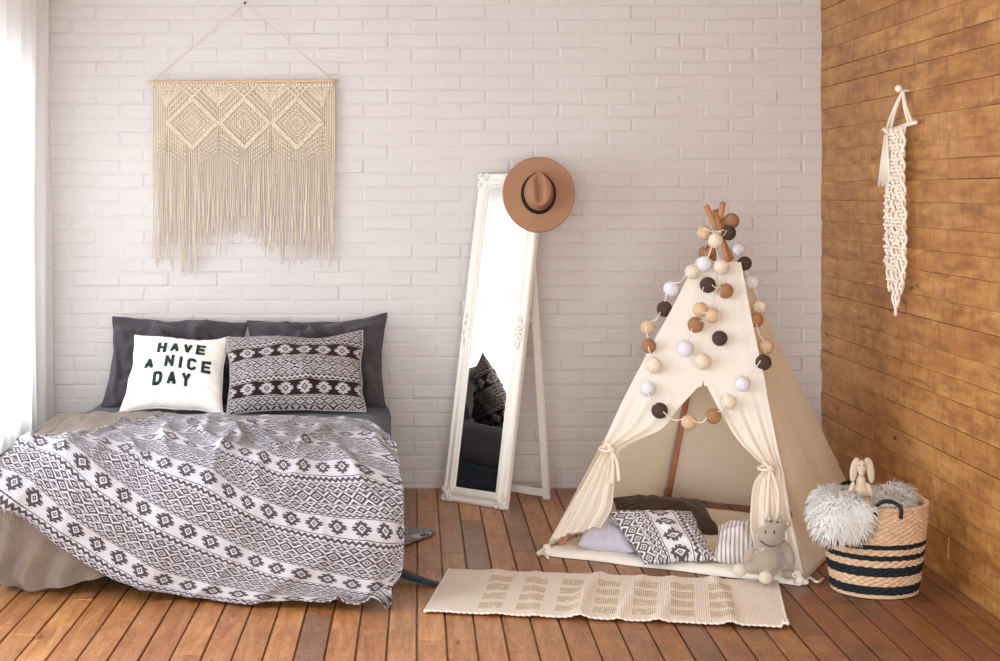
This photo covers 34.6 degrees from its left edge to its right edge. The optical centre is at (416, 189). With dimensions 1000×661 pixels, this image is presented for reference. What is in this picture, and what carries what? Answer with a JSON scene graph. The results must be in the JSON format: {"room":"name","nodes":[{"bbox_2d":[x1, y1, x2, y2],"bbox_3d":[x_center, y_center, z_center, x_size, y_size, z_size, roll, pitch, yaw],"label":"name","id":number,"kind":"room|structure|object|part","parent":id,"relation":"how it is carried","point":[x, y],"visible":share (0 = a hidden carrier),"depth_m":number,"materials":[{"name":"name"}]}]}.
{"room":"children's room","nodes":[
{"label":"children's room","id":0,"kind":"room"},
{"bbox_2d":[49,0,821,488],"bbox_3d":[0.050,0.213,8.272,4.360,2.636,0.157,0,0,0],"label":"wall","id":1,"kind":"structure","parent":0,"point":[657,113],"depth_m":8.20,"materials":[{"name":"white brick"}]},
{"bbox_2d":[148,2,337,275],"bbox_3d":[-0.888,-0.258,8.172,0.970,1.412,0.057,0,0,0],"label":"macrame hanging","id":2,"kind":"object","parent":1,"relation":"attached to","point":[305,89],"visible":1,"depth_m":8.16,"materials":[{"name":"beige fabric"}]},
{"bbox_3d":[-0.888,-0.343,8.154,0.923,0.413,0.022,0,0,0],"label":"knotted panel","id":3,"kind":"part","parent":2,"relation":"part of","materials":[{"name":"beige fabric"}]},
{"bbox_3d":[-0.890,-0.755,8.170,0.926,0.402,0.014,0,0,0],"label":"hanging cord","id":4,"kind":"part","parent":2,"relation":"part of","materials":[{"name":"beige fabric"}]},
{"bbox_2d":[0,488,999,660],"bbox_3d":[0.068,1.559,3.170,4.296,0.062,10.260,0,0,0],"label":"floor","id":5,"kind":"structure","parent":0,"point":[103,618],"depth_m":5.65,"materials":[{"name":"brown wood"}]},
{"bbox_2d":[86,403,439,585],"bbox_3d":[-0.767,1.288,7.141,1.719,0.484,2.031,0,0,0],"label":"bed","id":6,"kind":"object","parent":5,"relation":"on","point":[381,417],"visible":0.06,"depth_m":7.58,"materials":[{"name":"grey fabric"}]},
{"bbox_2d":[0,411,186,591],"bbox_3d":[-1.286,1.266,6.754,0.797,0.493,1.470,0,0,0],"label":"throw","id":7,"kind":"object","parent":6,"relation":"on","point":[30,561],"visible":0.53,"depth_m":6.04,"materials":[{"name":"beige fabric"}]},
{"bbox_2d":[119,335,228,412],"bbox_3d":[-1.155,0.882,7.633,0.498,0.360,0.325,0,0,0],"label":"cushion","id":8,"kind":"object","parent":6,"relation":"on","point":[168,373],"visible":0.98,"depth_m":7.54,"materials":[{"name":"white fabric"}]},
{"bbox_2d":[101,316,247,407],"bbox_3d":[-1.186,0.849,7.934,0.702,0.427,0.410,0,0,0],"label":"pillow","id":9,"kind":"object","parent":6,"relation":"on","point":[125,329],"visible":0.43,"depth_m":7.93,"materials":[{"name":"grey fabric"}]},
{"bbox_2d":[0,412,435,608],"bbox_3d":[-0.775,1.238,6.582,1.591,0.580,1.448,0,0,6],"label":"blanket","id":10,"kind":"object","parent":6,"relation":"on","point":[220,506],"visible":1,"depth_m":5.98,"materials":[{"name":"white fabric"}]},
{"bbox_3d":[-0.874,1.168,7.141,1.501,0.244,2.028,0,0,0],"label":"mattress","id":11,"kind":"part","parent":6,"relation":"part of","materials":[{"name":"white fabric"}]},
{"bbox_2d":[225,330,365,414],"bbox_3d":[-0.585,0.871,7.642,0.682,0.381,0.289,0,0,-2],"label":"cushion","id":12,"kind":"object","parent":6,"relation":"on","point":[268,373],"visible":1,"depth_m":7.56,"materials":[{"name":"white fabric"}]},
{"bbox_2d":[247,312,386,407],"bbox_3d":[-0.503,0.840,7.932,0.708,0.446,0.369,0,0,0],"label":"pillow","id":13,"kind":"object","parent":6,"relation":"on","point":[373,327],"visible":0.46,"depth_m":7.95,"materials":[{"name":"grey fabric"}]},
{"bbox_2d":[441,173,549,509],"bbox_3d":[0.385,0.723,7.891,0.411,1.621,0.362,0,0,40],"label":"mirror","id":14,"kind":"object","parent":5,"relation":"on","point":[502,291],"visible":0.79,"depth_m":7.88,"materials":[{"name":"white paint"}]},
{"bbox_2d":[455,188,524,492],"bbox_3d":[0.377,0.725,7.894,0.265,1.492,0.291,0,0,40],"label":"mirror glass","id":15,"kind":"object","parent":14,"relation":"attached to","point":[490,371],"depth_m":7.88,"materials":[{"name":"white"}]},
{"bbox_3d":[0.524,1.495,7.997,0.300,0.036,0.016,0,0,40],"label":"stand rail","id":16,"kind":"part","parent":14,"relation":"part of","materials":[{"name":"white paint"}]},
{"bbox_2d":[502,157,574,232],"bbox_3d":[0.592,0.023,7.757,0.352,0.370,0.198,0,0,0],"label":"hat","id":17,"kind":"object","parent":14,"relation":"hanging from","point":[538,193],"visible":1,"depth_m":7.78,"materials":[{"name":"fabric"}]},
{"bbox_3d":[0.592,0.014,7.741,0.166,0.204,0.166,0,0,0],"label":"crown","id":18,"kind":"part","parent":17,"relation":"part of","materials":[{"name":"fabric"}]},
{"bbox_3d":[0.601,0.892,7.896,0.114,1.270,0.036,0,0,-8],"label":"stand leg","id":19,"kind":"part","parent":14,"relation":"part of","materials":[{"name":"white paint"}]},
{"bbox_2d":[423,568,789,627],"bbox_3d":[0.711,1.512,5.993,1.296,0.031,0.666,0,0,9],"label":"rug","id":20,"kind":"object","parent":5,"relation":"on","point":[711,599],"visible":1,"depth_m":5.95,"materials":[{"name":"beige fabric"}]},
{"bbox_2d":[541,508,825,585],"bbox_3d":[1.310,1.514,6.923,1.104,0.029,1.244,0,0,33],"label":"floor mat","id":21,"kind":"object","parent":5,"relation":"on","point":[571,549],"visible":0.23,"depth_m":6.58,"materials":[{"name":"beige fabric"}]},
{"bbox_2d":[578,514,633,552],"bbox_3d":[0.804,1.460,6.787,0.231,0.167,0.371,0,0,8],"label":"cushion","id":22,"kind":"object","parent":21,"relation":"on","point":[609,537],"visible":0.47,"depth_m":6.65,"materials":[{"name":"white fabric"}]},
{"bbox_2d":[610,510,716,564],"bbox_3d":[1.004,1.422,6.575,0.406,0.177,0.345,0,0,0],"label":"cushion","id":23,"kind":"object","parent":21,"relation":"on","point":[661,537],"visible":1,"depth_m":6.52,"materials":[{"name":"white fabric"}]},
{"bbox_2d":[613,494,717,534],"bbox_3d":[1.081,1.446,7.123,0.517,0.176,0.363,0,0,-8],"label":"cushion","id":24,"kind":"object","parent":21,"relation":"on","point":[706,525],"visible":0.55,"depth_m":7.06,"materials":[{"name":"brown fabric"}]},
{"bbox_2d":[714,520,753,563],"bbox_3d":[1.337,1.443,6.555,0.222,0.168,0.325,0,0,14],"label":"cushion","id":25,"kind":"object","parent":21,"relation":"on","point":[734,536],"visible":0.56,"depth_m":6.47,"materials":[{"name":"white fabric"}]},
{"bbox_2d":[732,515,794,583],"bbox_3d":[1.344,1.382,6.185,0.222,0.250,0.152,0,0,-33],"label":"plush hippo","id":26,"kind":"object","parent":21,"relation":"on","point":[770,554],"visible":1,"depth_m":6.16,"materials":[{"name":"beige fabric"}]},
{"bbox_2d":[536,202,848,584],"bbox_3d":[1.337,0.793,6.951,1.164,1.484,1.420,0,0,31],"label":"tent","id":27,"kind":"object","parent":5,"relation":"on","point":[766,453],"visible":0.91,"depth_m":6.84,"materials":[{"name":"beige fabric"}]},
{"bbox_3d":[1.074,0.906,7.183,0.471,1.201,1.275,0,0,31],"label":"panel","id":28,"kind":"part","parent":27,"relation":"part of","materials":[{"name":"beige fabric"}]},
{"bbox_2d":[549,258,716,540],"bbox_3d":[0.960,0.888,6.778,0.781,1.181,0.224,0,0,-21],"label":"curtain","id":29,"kind":"object","parent":27,"relation":"hanging from","point":[590,506],"depth_m":6.80,"materials":[{"name":"beige fabric"}]},
{"bbox_2d":[640,213,773,429],"bbox_3d":[1.233,0.551,6.899,0.566,0.899,0.589,0,0,0],"label":"garland","id":30,"kind":"object","parent":27,"relation":"hanging from","point":[702,361],"visible":0.99,"depth_m":6.83,"materials":[{"name":"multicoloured fabric"}]},
{"bbox_3d":[1.477,0.904,7.347,0.985,1.200,0.543,0,0,35],"label":"panel","id":31,"kind":"part","parent":27,"relation":"part of","materials":[{"name":"beige fabric"}]},
{"bbox_2d":[704,262,802,572],"bbox_3d":[1.346,0.906,6.597,0.215,1.189,0.708,0,0,-10],"label":"curtain","id":32,"kind":"object","parent":27,"relation":"hanging from","point":[755,420],"depth_m":6.66,"materials":[{"name":"beige fabric"}]},
{"bbox_3d":[1.583,0.906,6.873,0.460,1.201,1.105,0,0,27],"label":"panel","id":33,"kind":"part","parent":27,"relation":"part of","materials":[{"name":"beige fabric"}]},
{"bbox_2d":[792,572,797,583],"bbox_3d":[1.461,1.499,6.175,0.021,0.054,0.024,0,0,35],"label":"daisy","id":34,"kind":"object","parent":27,"relation":"attached to","point":[794,574],"visible":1,"depth_m":6.17,"materials":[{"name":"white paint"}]},
{"bbox_2d":[824,480,929,599],"bbox_3d":[1.751,1.338,6.132,0.404,0.381,0.429,0,0,0],"label":"woven basket","id":35,"kind":"object","parent":5,"relation":"on","point":[890,567],"visible":0.7,"depth_m":5.97,"materials":[{"name":"beige wicker"}]},
{"bbox_3d":[1.703,1.183,6.325,0.110,0.070,0.023,0,0,-14],"label":"handle","id":36,"kind":"part","parent":35,"relation":"part of","materials":[{"name":"black fabric"}]},
{"bbox_2d":[803,477,921,550],"bbox_3d":[1.703,1.223,6.100,0.515,0.243,0.469,0,0,0],"label":"fur throw","id":37,"kind":"object","parent":35,"relation":"in","point":[840,516],"visible":0.93,"depth_m":5.94,"materials":[{"name":"white fur"}]},
{"bbox_2d":[848,458,873,496],"bbox_3d":[1.669,1.091,6.018,0.101,0.170,0.054,0,0,0],"label":"plush bunny","id":38,"kind":"object","parent":37,"relation":"on","point":[858,466],"visible":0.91,"depth_m":6.01,"materials":[{"name":"beige fabric"}]},
{"bbox_3d":[1.745,1.182,5.929,0.110,0.071,0.023,0,0,2],"label":"handle","id":39,"kind":"part","parent":35,"relation":"part of","materials":[{"name":"black fabric"}]},
{"bbox_2d":[820,0,999,619],"bbox_3d":[2.142,0.212,5.350,0.156,2.635,5.700,0,0,0],"label":"wall","id":40,"kind":"structure","parent":0,"point":[915,392],"depth_m":6.52,"materials":[{"name":"brown wood"}]},
{"bbox_2d":[877,85,917,315],"bbox_3d":[2.042,0.047,6.775,0.077,0.978,0.457,0,0,0],"label":"macrame hanging","id":41,"kind":"object","parent":40,"relation":"hanging from","point":[892,168],"visible":1,"depth_m":6.76,"materials":[{"name":"white fabric"}]},
{"bbox_3d":[2.039,-0.341,6.771,0.020,0.161,0.364,0,0,0],"label":"hanging cord","id":42,"kind":"part","parent":41,"relation":"part of","materials":[{"name":"white fabric"}]},
{"bbox_3d":[0.045,-1.035,5.900,4.350,0.100,4.600,0,0,0],"label":"ceiling","id":43,"kind":"structure","parent":0,"visible":0},
{"bbox_2d":[0,0,53,453],"bbox_3d":[-1.865,0.262,7.420,0.061,2.477,1.440,0,0,0],"label":"curtain","id":44,"kind":"object","parent":43,"relation":"hanging from","point":[26,280],"visible":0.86,"depth_m":7.60,"materials":[{"name":"white fabric"}]}
]}

